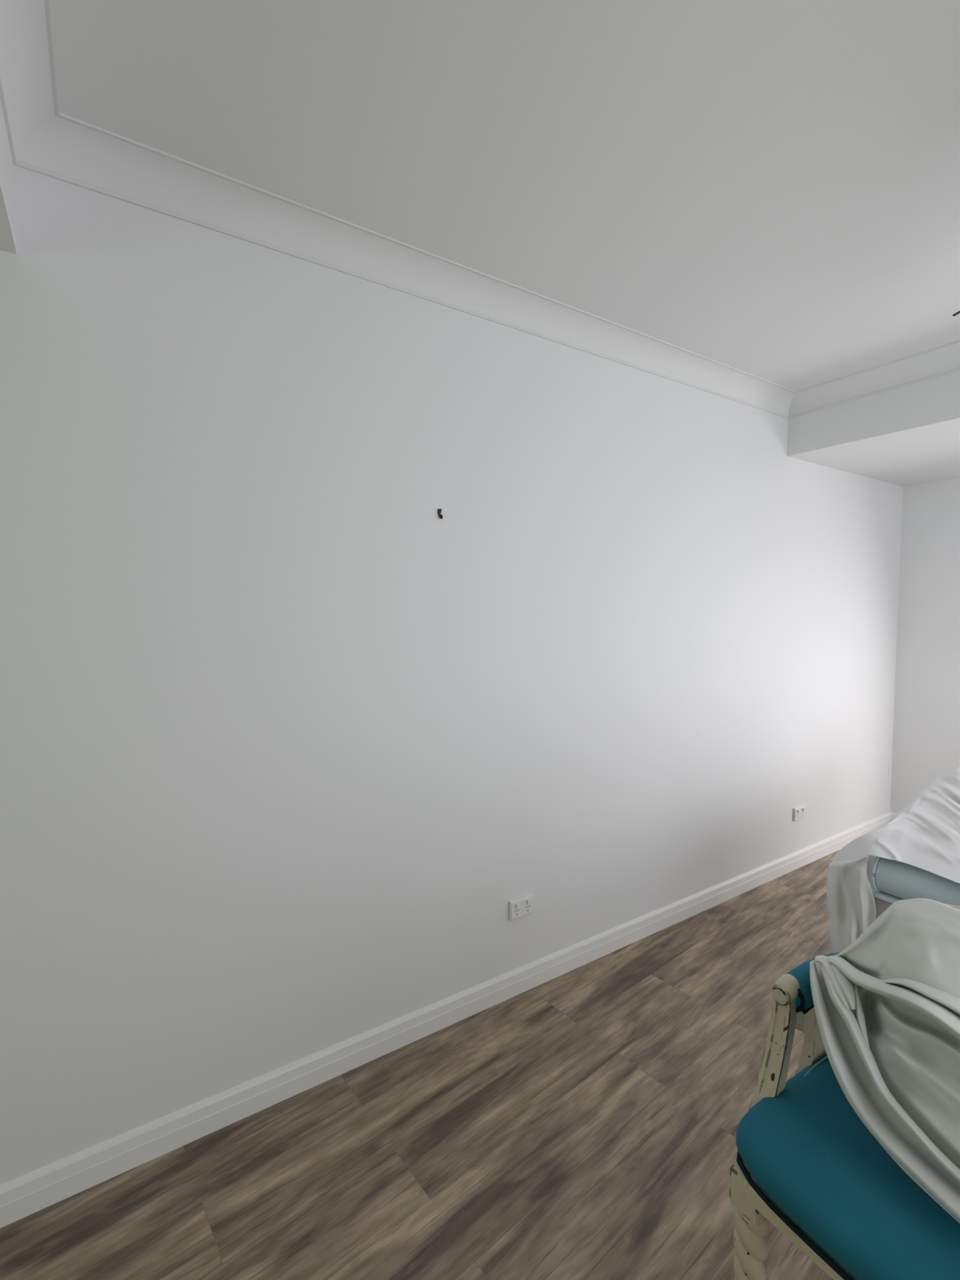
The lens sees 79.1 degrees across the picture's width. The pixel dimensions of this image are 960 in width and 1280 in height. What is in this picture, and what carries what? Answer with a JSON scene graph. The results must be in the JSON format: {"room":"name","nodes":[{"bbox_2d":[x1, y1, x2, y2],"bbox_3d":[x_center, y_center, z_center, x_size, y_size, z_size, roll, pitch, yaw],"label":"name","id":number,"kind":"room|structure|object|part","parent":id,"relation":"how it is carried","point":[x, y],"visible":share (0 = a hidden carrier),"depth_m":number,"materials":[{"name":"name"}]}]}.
{"room":"bedroom","nodes":[
{"label":"bedroom","id":0,"kind":"room"},
{"bbox_2d":[0,98,17,254],"bbox_3d":[-1.323,-0.977,-0.897,2.861,0.395,3.500,-2,4,-33],"label":"wall","id":1,"kind":"structure","parent":0,"point":[7,211],"depth_m":1.25,"materials":[{"name":"white paint"}]},
{"bbox_2d":[0,0,59,164],"bbox_3d":[-0.085,-1.070,-0.094,0.095,0.094,3.500,-2,4,-33],"label":"trim","id":2,"kind":"structure","parent":1,"relation":"attached to","point":[29,95],"depth_m":1.18,"materials":[{"name":"white paint"}]},
{"bbox_2d":[0,848,840,1279],"bbox_3d":[0.640,1.525,0.520,7.552,0.100,3.500,-2,4,-33],"label":"floor","id":3,"kind":"structure","parent":0,"point":[582,1123],"depth_m":1.59,"materials":[{"name":"wood"}]},
{"bbox_2d":[728,903,959,1279],"bbox_3d":[0.903,1.020,1.042,0.616,0.853,0.722,-2,4,-33],"label":"armchair","id":4,"kind":"object","parent":3,"relation":"on","point":[806,1165],"visible":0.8,"depth_m":1.07,"materials":[{"name":"teal fabric"}]},
{"bbox_3d":[0.533,1.240,1.148,0.063,0.402,0.064,-2,4,-33],"label":"leg","id":5,"kind":"part","parent":4,"relation":"part of","materials":[{"name":"beige paint"}]},
{"bbox_3d":[0.633,0.906,1.253,0.119,0.267,0.046,-2,4,-33],"label":"arm post","id":6,"kind":"part","parent":4,"relation":"part of","materials":[{"name":"beige paint"}]},
{"bbox_3d":[0.671,1.068,0.898,0.037,0.036,0.550,-2,4,-33],"label":"rail","id":7,"kind":"part","parent":4,"relation":"part of","materials":[{"name":"beige paint"}]},
{"bbox_3d":[0.886,0.998,1.035,0.583,0.088,0.661,-2,4,-33],"label":"seat","id":8,"kind":"part","parent":4,"relation":"part of","materials":[{"name":"teal fabric"}]},
{"bbox_2d":[795,897,959,1223],"bbox_3d":[0.902,0.764,1.075,0.469,0.406,0.667,-2,4,-33],"label":"blanket","id":9,"kind":"object","parent":4,"relation":"on","point":[886,1006],"visible":1,"depth_m":1.10,"materials":[{"name":"white fabric"}]},
{"bbox_3d":[1.123,0.823,1.180,0.080,0.474,0.627,-2,4,-33],"label":"frame","id":10,"kind":"part","parent":4,"relation":"part of","materials":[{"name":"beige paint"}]},
{"bbox_2d":[871,856,959,919],"bbox_3d":[2.080,1.035,1.829,1.219,0.740,1.120,-2,4,-33],"label":"sofa","id":11,"kind":"object","parent":3,"relation":"on","point":[895,881],"visible":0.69,"depth_m":1.85,"materials":[{"name":"teal fabric"}]},
{"bbox_3d":[1.593,1.083,1.603,0.085,0.428,0.910,-2,4,-33],"label":"panel","id":12,"kind":"part","parent":11,"relation":"part of","materials":[{"name":"grey"}]},
{"bbox_3d":[1.594,0.863,1.583,0.112,0.014,0.895,-2,4,-33],"label":"arm rail","id":13,"kind":"part","parent":11,"relation":"part of","materials":[{"name":"white"}]},
{"bbox_2d":[826,765,959,953],"bbox_3d":[1.841,0.963,2.330,0.672,0.801,1.756,3,4,39],"label":"sheet","id":14,"kind":"object","parent":11,"relation":"on","point":[925,834],"visible":0.88,"depth_m":2.06,"materials":[{"name":"white fabric"}]},
{"bbox_2d":[0,164,902,1184],"bbox_3d":[-0.348,0.070,1.960,7.792,2.850,0.120,-2,4,-33],"label":"wall","id":15,"kind":"structure","parent":0,"point":[289,742],"depth_m":1.83,"materials":[{"name":"white paint"}]},
{"bbox_2d":[13,112,796,417],"bbox_3d":[0.315,-1.192,2.197,3.272,0.094,0.095,-2,4,-33],"label":"trim","id":16,"kind":"structure","parent":15,"relation":"attached to","point":[62,147],"depth_m":1.73,"materials":[{"name":"white paint"}]},
{"bbox_2d":[437,508,443,519],"bbox_3d":[-0.136,-0.433,1.992,0.016,0.036,0.013,-2,4,-33],"label":"wall hook","id":17,"kind":"object","parent":15,"relation":"attached to","point":[439,510],"visible":1,"depth_m":1.99,"materials":[{"name":"black metal"}]},
{"bbox_2d":[0,812,891,1227],"bbox_3d":[-0.303,1.348,1.977,7.532,0.096,0.016,-2,4,-33],"label":"baseboard","id":18,"kind":"structure","parent":15,"relation":"attached to","point":[21,1197],"depth_m":1.87,"materials":[{"name":"white"}]},
{"bbox_2d":[508,893,533,920],"bbox_3d":[0.164,1.041,2.263,0.114,0.074,0.020,-2,4,-33],"label":"power outlet","id":19,"kind":"object","parent":15,"relation":"attached to","point":[522,906],"visible":1,"depth_m":2.26,"materials":[{"name":"white plastic"}]},
{"bbox_2d":[792,804,805,821],"bbox_3d":[1.851,1.001,3.363,0.114,0.074,0.020,-2,4,-33],"label":"power outlet","id":20,"kind":"object","parent":15,"relation":"attached to","point":[799,811],"visible":1,"depth_m":3.36,"materials":[{"name":"white plastic"}]},
{"bbox_2d":[50,0,959,391],"bbox_3d":[1.246,-1.212,0.768,3.272,0.100,3.500,-2,4,-33],"label":"ceiling","id":21,"kind":"structure","parent":0,"point":[769,190],"depth_m":1.36,"materials":[{"name":"white paint"}]},
{"bbox_2d":[952,311,959,316],"bbox_3d":[1.314,-1.006,0.985,0.990,0.335,1.104,-2,4,-33],"label":"ceiling fan","id":22,"kind":"object","parent":21,"relation":"hanging from","point":[958,312],"visible":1,"depth_m":1.68,"materials":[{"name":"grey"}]},
{"bbox_2d":[786,370,959,486],"bbox_3d":[3.210,-1.132,2.056,1.419,0.395,3.500,-2,4,-33],"label":"ceiling beam","id":23,"kind":"structure","parent":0,"point":[908,435],"depth_m":2.92,"materials":[{"name":"white paint"}]},
{"bbox_2d":[788,340,959,417],"bbox_3d":[2.576,-1.161,1.640,0.095,0.094,3.500,-2,4,-33],"label":"trim","id":24,"kind":"structure","parent":23,"relation":"attached to","point":[943,360],"depth_m":2.73,"materials":[{"name":"white paint"}]},
{"bbox_2d":[889,477,959,813],"bbox_3d":[3.854,0.042,2.539,0.120,2.850,3.500,-2,4,-33],"label":"wall","id":25,"kind":"structure","parent":0,"point":[926,747],"depth_m":3.83,"materials":[{"name":"white paint"}]}
]}

